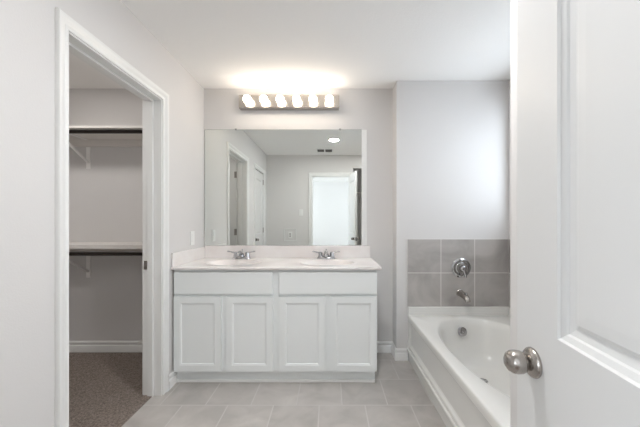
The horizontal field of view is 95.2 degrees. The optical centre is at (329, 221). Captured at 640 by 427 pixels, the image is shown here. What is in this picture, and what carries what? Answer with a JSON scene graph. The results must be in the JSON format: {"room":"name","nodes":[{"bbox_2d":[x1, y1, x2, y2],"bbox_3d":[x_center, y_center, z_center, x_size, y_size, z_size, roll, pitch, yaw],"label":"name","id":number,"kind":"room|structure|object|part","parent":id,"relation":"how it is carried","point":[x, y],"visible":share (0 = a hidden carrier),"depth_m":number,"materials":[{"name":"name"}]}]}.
{"room":"bathroom","nodes":[
{"label":"bathroom","id":0,"kind":"room"},
{"bbox_2d":[0,0,203,426],"bbox_3d":[-1.232,-0.016,1.292,0.130,2.440,2.824,0,0,0],"label":"wall","id":1,"kind":"structure","parent":0,"point":[27,27],"depth_m":1.17,"materials":[{"name":"white paint"}]},
{"bbox_2d":[55,7,168,426],"bbox_3d":[-1.232,0.146,1.664,0.166,2.115,0.852,0,0,0],"label":"trim","id":2,"kind":"structure","parent":1,"relation":"attached to","point":[70,36],"depth_m":1.83,"materials":[{"name":"white paint"}]},
{"bbox_2d":[169,370,176,389],"bbox_3d":[-1.159,1.154,1.107,0.017,0.100,2.215,0,0,0],"label":"baseboard","id":3,"kind":"structure","parent":1,"relation":"attached to","point":[173,375],"depth_m":2.14,"materials":[{"name":"white paint"}]},
{"bbox_2d":[190,231,194,244],"bbox_3d":[-1.162,0.136,2.470,0.009,0.116,0.070,0,0,0],"label":"wall switch","id":4,"kind":"object","parent":1,"relation":"attached to","point":[192,233],"visible":1,"depth_m":2.46,"materials":[{"name":"white plastic"}]},
{"bbox_2d":[69,89,392,340],"bbox_3d":[-1.310,-0.016,2.777,3.780,2.440,0.146,0,0,0],"label":"wall","id":5,"kind":"structure","parent":0,"point":[105,199],"depth_m":2.70,"materials":[{"name":"white paint"}]},
{"bbox_2d":[69,134,89,168],"bbox_3d":[-2.235,-0.625,2.545,0.038,0.268,0.317,0,0,0],"label":"shelf bracket","id":6,"kind":"object","parent":5,"relation":"attached to","point":[87,159],"visible":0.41,"depth_m":2.67,"materials":[{"name":"white metal"}]},
{"bbox_3d":[-2.235,-0.592,2.700,0.038,0.201,0.005,0,0,0],"label":"wall plate","id":7,"kind":"part","parent":6,"relation":"part of","materials":[{"name":"white metal"}]},
{"bbox_2d":[69,130,141,133],"bbox_3d":[-2.199,-0.744,2.409,1.801,0.029,0.029,0,0,0],"label":"closet rod","id":8,"kind":"object","parent":6,"relation":"attached to","point":[70,131],"visible":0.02,"depth_m":2.40,"materials":[{"name":"brown metal"}]},
{"bbox_2d":[69,256,89,277],"bbox_3d":[-2.235,0.366,2.545,0.038,0.296,0.317,0,0,0],"label":"shelf bracket","id":9,"kind":"object","parent":5,"relation":"attached to","point":[87,269],"visible":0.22,"depth_m":2.70,"materials":[{"name":"white metal"}]},
{"bbox_3d":[-2.235,0.400,2.700,0.038,0.228,0.005,0,0,0],"label":"wall plate","id":10,"kind":"part","parent":9,"relation":"part of","materials":[{"name":"white metal"}]},
{"bbox_2d":[69,252,141,255],"bbox_3d":[-2.199,0.264,2.409,1.801,0.029,0.029,0,0,0],"label":"closet rod","id":11,"kind":"object","parent":9,"relation":"attached to","point":[70,253],"visible":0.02,"depth_m":2.40,"materials":[{"name":"brown metal"}]},
{"bbox_2d":[69,341,141,351],"bbox_3d":[-2.199,1.150,1.867,1.803,0.100,1.674,0,0,0],"label":"baseboard","id":12,"kind":"structure","parent":5,"relation":"attached to","point":[74,346],"depth_m":2.69,"materials":[{"name":"white paint"}]},
{"bbox_2d":[69,126,141,146],"bbox_3d":[-2.199,-0.738,2.531,1.801,0.085,0.344,0,0,0],"label":"closet shelf","id":13,"kind":"object","parent":5,"relation":"attached to","point":[94,140],"visible":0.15,"depth_m":2.66,"materials":[{"name":"white paint"}]},
{"bbox_2d":[69,242,141,250],"bbox_3d":[-2.199,0.227,2.531,1.801,0.085,0.344,0,0,0],"label":"closet shelf","id":14,"kind":"object","parent":5,"relation":"attached to","point":[73,246],"visible":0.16,"depth_m":2.39,"materials":[{"name":"white paint"}]},
{"bbox_2d":[205,128,366,244],"bbox_3d":[-0.408,-0.324,2.698,1.498,1.080,0.010,0,0,0],"label":"wall mirror","id":15,"kind":"object","parent":5,"relation":"attached to","point":[263,186],"visible":1,"depth_m":2.70,"materials":[{"name":"silver mirror"}]},
{"bbox_3d":[0.316,-0.319,2.699,0.049,1.067,0.010,0,0,0],"label":"edge trim","id":16,"kind":"part","parent":15,"relation":"part of","materials":[{"name":"white paint"}]},
{"bbox_2d":[205,246,369,257],"bbox_3d":[-0.391,0.275,2.695,1.521,0.114,0.017,0,0,0],"label":"backsplash","id":17,"kind":"structure","parent":5,"relation":"attached to","point":[210,251],"depth_m":2.69,"materials":[{"name":"stone"}]},
{"bbox_2d":[239,95,338,109],"bbox_3d":[-0.371,-1.094,2.634,0.909,0.122,0.139,0,0,0],"label":"vanity light","id":18,"kind":"object","parent":5,"relation":"attached to","point":[246,102],"visible":1,"depth_m":2.64,"materials":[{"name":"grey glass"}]},
{"bbox_3d":[-0.738,-1.093,2.600,0.071,0.071,0.072,0,0,0],"label":"bulb","id":19,"kind":"part","parent":18,"relation":"part of","materials":[{"name":"white glass"}]},
{"bbox_3d":[-0.591,-1.093,2.600,0.071,0.071,0.072,0,0,0],"label":"bulb","id":20,"kind":"part","parent":18,"relation":"part of","materials":[{"name":"white glass"}]},
{"bbox_3d":[-0.445,-1.093,2.600,0.071,0.071,0.072,0,0,0],"label":"bulb","id":21,"kind":"part","parent":18,"relation":"part of","materials":[{"name":"white glass"}]},
{"bbox_3d":[-0.298,-1.093,2.600,0.071,0.071,0.072,0,0,0],"label":"bulb","id":22,"kind":"part","parent":18,"relation":"part of","materials":[{"name":"white glass"}]},
{"bbox_3d":[-0.152,-1.093,2.600,0.071,0.071,0.072,0,0,0],"label":"bulb","id":23,"kind":"part","parent":18,"relation":"part of","materials":[{"name":"white glass"}]},
{"bbox_3d":[-0.005,-1.093,2.600,0.071,0.071,0.072,0,0,0],"label":"bulb","id":24,"kind":"part","parent":18,"relation":"part of","materials":[{"name":"white glass"}]},
{"bbox_2d":[377,341,391,352],"bbox_3d":[0.468,1.154,2.696,0.224,0.100,0.017,0,0,0],"label":"baseboard","id":25,"kind":"structure","parent":5,"relation":"attached to","point":[382,346],"depth_m":2.69,"materials":[{"name":"white paint"}]},
{"bbox_2d":[69,352,445,426],"bbox_3d":[-0.750,1.232,1.355,4.900,0.064,2.990,0,0,0],"label":"floor","id":26,"kind":"structure","parent":0,"point":[397,397],"depth_m":1.96,"materials":[{"name":"tile"}]},
{"bbox_2d":[174,270,376,382],"bbox_3d":[-0.405,0.778,2.426,1.509,0.852,0.554,0,0,0],"label":"vanity cabinet","id":27,"kind":"object","parent":26,"relation":"on","point":[231,326],"visible":0.98,"depth_m":2.16,"materials":[{"name":"white paint"}]},
{"bbox_3d":[-0.977,0.826,2.160,0.348,0.549,0.022,0,0,0],"label":"cabinet door","id":28,"kind":"part","parent":27,"relation":"part of","materials":[{"name":"white paint"}]},
{"bbox_3d":[-0.787,0.452,2.160,0.729,0.161,0.022,0,0,0],"label":"drawer","id":29,"kind":"part","parent":27,"relation":"part of","materials":[{"name":"white paint"}]},
{"bbox_3d":[-0.594,0.826,2.160,0.344,0.549,0.022,0,0,0],"label":"cabinet door","id":30,"kind":"part","parent":27,"relation":"part of","materials":[{"name":"white paint"}]},
{"bbox_3d":[-0.407,1.193,2.193,1.491,0.022,0.012,0,0,0],"label":"toe moulding","id":31,"kind":"part","parent":27,"relation":"part of","materials":[{"name":"white paint"}]},
{"bbox_2d":[171,246,381,269],"bbox_3d":[-0.392,0.332,2.418,1.549,0.228,0.570,0,0,0],"label":"countertop","id":32,"kind":"structure","parent":27,"relation":"on","point":[206,257],"depth_m":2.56,"materials":[{"name":"stone"}]},
{"bbox_2d":[204,259,261,264],"bbox_3d":[-0.795,0.389,2.410,0.468,0.114,0.345,0,0,0],"label":"basin","id":33,"kind":"object","parent":32,"relation":"in","point":[212,261],"depth_m":2.54,"materials":[{"name":"ceramic"}]},
{"bbox_2d":[227,249,254,258],"bbox_3d":[-0.792,0.286,2.608,0.190,0.087,0.179,0,0,43],"label":"faucet","id":34,"kind":"object","parent":32,"relation":"on","point":[237,255],"visible":1,"depth_m":2.59,"materials":[{"name":"silver metal"}]},
{"bbox_3d":[-0.792,0.283,2.566,0.052,0.063,0.150,0,0,0],"label":"spout","id":35,"kind":"part","parent":34,"relation":"part of","materials":[{"name":"silver metal"}]},
{"bbox_3d":[-0.792,0.320,2.615,0.164,0.019,0.058,0,0,0],"label":"plate","id":36,"kind":"part","parent":34,"relation":"part of","materials":[{"name":"silver metal"}]},
{"bbox_3d":[-0.716,0.285,2.615,0.097,0.058,0.048,0,0,0],"label":"handle","id":37,"kind":"part","parent":34,"relation":"part of","materials":[{"name":"silver metal"}]},
{"bbox_2d":[312,249,339,258],"bbox_3d":[-0.034,0.286,2.608,0.190,0.087,0.179,0,0,43],"label":"faucet","id":38,"kind":"object","parent":32,"relation":"on","point":[320,254],"visible":1,"depth_m":2.60,"materials":[{"name":"silver metal"}]},
{"bbox_3d":[-0.110,0.285,2.615,0.097,0.058,0.048,0,0,0],"label":"handle","id":39,"kind":"part","parent":38,"relation":"part of","materials":[{"name":"silver metal"}]},
{"bbox_3d":[-0.034,0.320,2.615,0.164,0.019,0.058,0,0,0],"label":"plate","id":40,"kind":"part","parent":38,"relation":"part of","materials":[{"name":"silver metal"}]},
{"bbox_3d":[0.042,0.285,2.615,0.097,0.058,0.048,0,0,0],"label":"handle","id":41,"kind":"part","parent":38,"relation":"part of","materials":[{"name":"silver metal"}]},
{"bbox_2d":[299,259,354,264],"bbox_3d":[-0.025,0.389,2.410,0.468,0.114,0.345,0,0,0],"label":"basin","id":42,"kind":"object","parent":32,"relation":"in","point":[301,261],"depth_m":2.54,"materials":[{"name":"ceramic"}]},
{"bbox_3d":[-0.206,0.826,2.160,0.341,0.549,0.022,0,0,0],"label":"cabinet door","id":43,"kind":"part","parent":27,"relation":"part of","materials":[{"name":"white paint"}]},
{"bbox_3d":[-0.016,0.452,2.160,0.722,0.161,0.022,0,0,0],"label":"drawer","id":44,"kind":"part","parent":27,"relation":"part of","materials":[{"name":"white paint"}]},
{"bbox_3d":[0.174,0.826,2.160,0.342,0.549,0.022,0,0,0],"label":"cabinet door","id":45,"kind":"part","parent":27,"relation":"part of","materials":[{"name":"white paint"}]},
{"bbox_2d":[407,307,509,426],"bbox_3d":[1.114,0.971,1.808,0.892,0.466,1.484,0,0,0],"label":"bathtub","id":46,"kind":"object","parent":26,"relation":"on","point":[456,354],"visible":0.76,"depth_m":2.18,"materials":[{"name":"white plastic"}]},
{"bbox_3d":[1.090,0.903,2.408,0.076,0.073,0.037,0,0,0],"label":"overflow plate","id":47,"kind":"part","parent":46,"relation":"part of","materials":[{"name":"silver metal"}]},
{"bbox_2d":[69,0,509,88],"bbox_3d":[-0.375,-1.266,-0.400,5.650,0.060,6.500,0,0,0],"label":"ceiling","id":48,"kind":"structure","parent":0,"point":[222,44],"depth_m":2.01,"materials":[{"name":"white paint"}]},
{"bbox_2d":[393,81,508,347],"bbox_3d":[1.140,-0.016,2.700,1.120,2.440,0.300,0,0,0],"label":"wall","id":49,"kind":"structure","parent":0,"point":[451,138],"depth_m":2.55,"materials":[{"name":"white paint"}]},
{"bbox_2d":[391,341,407,360],"bbox_3d":[0.621,1.154,2.619,0.115,0.100,0.171,0,0,0],"label":"baseboard","id":50,"kind":"structure","parent":49,"relation":"attached to","point":[399,354],"depth_m":2.54,"materials":[{"name":"white paint"}]},
{"bbox_2d":[407,239,507,306],"bbox_3d":[1.111,0.443,2.545,0.878,0.589,0.010,0,0,0],"label":"tiled wall","id":51,"kind":"structure","parent":49,"relation":"attached to","point":[431,282],"depth_m":2.54,"materials":[{"name":"grey tile"}]},
{"bbox_2d":[451,258,470,277],"bbox_3d":[1.137,0.398,2.500,0.172,0.172,0.079,0,0,0],"label":"tub valve","id":52,"kind":"object","parent":51,"relation":"attached to","point":[460,267],"visible":1,"depth_m":2.53,"materials":[{"name":"silver metal"}]},
{"bbox_3d":[1.137,0.419,2.491,0.060,0.102,0.061,0,0,0],"label":"lever","id":53,"kind":"part","parent":52,"relation":"part of","materials":[{"name":"silver metal"}]},
{"bbox_2d":[456,289,470,301],"bbox_3d":[1.127,0.622,2.453,0.062,0.078,0.173,0,0,0],"label":"tub spout","id":54,"kind":"object","parent":51,"relation":"attached to","point":[459,292],"visible":1,"depth_m":2.43,"materials":[{"name":"grey metal"}]},
{"bbox_2d":[509,80,509,238],"bbox_3d":[1.630,-0.016,1.215,0.140,2.440,2.670,0,0,0],"label":"wall","id":55,"kind":"structure","parent":0,"point":[509,80],"depth_m":2.54,"materials":[{"name":"white paint"}]},
{"bbox_2d":[508,239,509,306],"bbox_3d":[1.555,0.443,1.808,0.010,0.589,1.484,0,0,0],"label":"tiled wall","id":56,"kind":"structure","parent":55,"relation":"attached to","point":[508,239],"depth_m":2.53,"materials":[{"name":"grey tile"}]},
{"bbox_2d":[510,0,516,426],"bbox_3d":[1.107,-0.016,1.008,0.905,2.440,0.115,0,0,0],"label":"wall","id":57,"kind":"structure","parent":0,"point":[513,3],"depth_m":1.04,"materials":[{"name":"white paint"}]},
{"bbox_3d":[0.197,-0.016,-0.060,2.727,2.440,0.120,0,0,0],"label":"wall","id":58,"kind":"structure","parent":0,"visible":0},
{"bbox_2d":[503,0,639,426],"bbox_3d":[0.390,0.177,0.303,0.143,2.030,0.666,0,0,6],"label":"door","id":59,"kind":"structure","parent":58,"relation":"in","point":[575,362],"depth_m":0.47,"materials":[{"name":"white paint"}]},
{"bbox_3d":[0.366,0.276,0.577,0.039,0.045,0.045,0,0,6],"label":"knob","id":60,"kind":"part","parent":59,"relation":"part of","materials":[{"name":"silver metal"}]}
]}

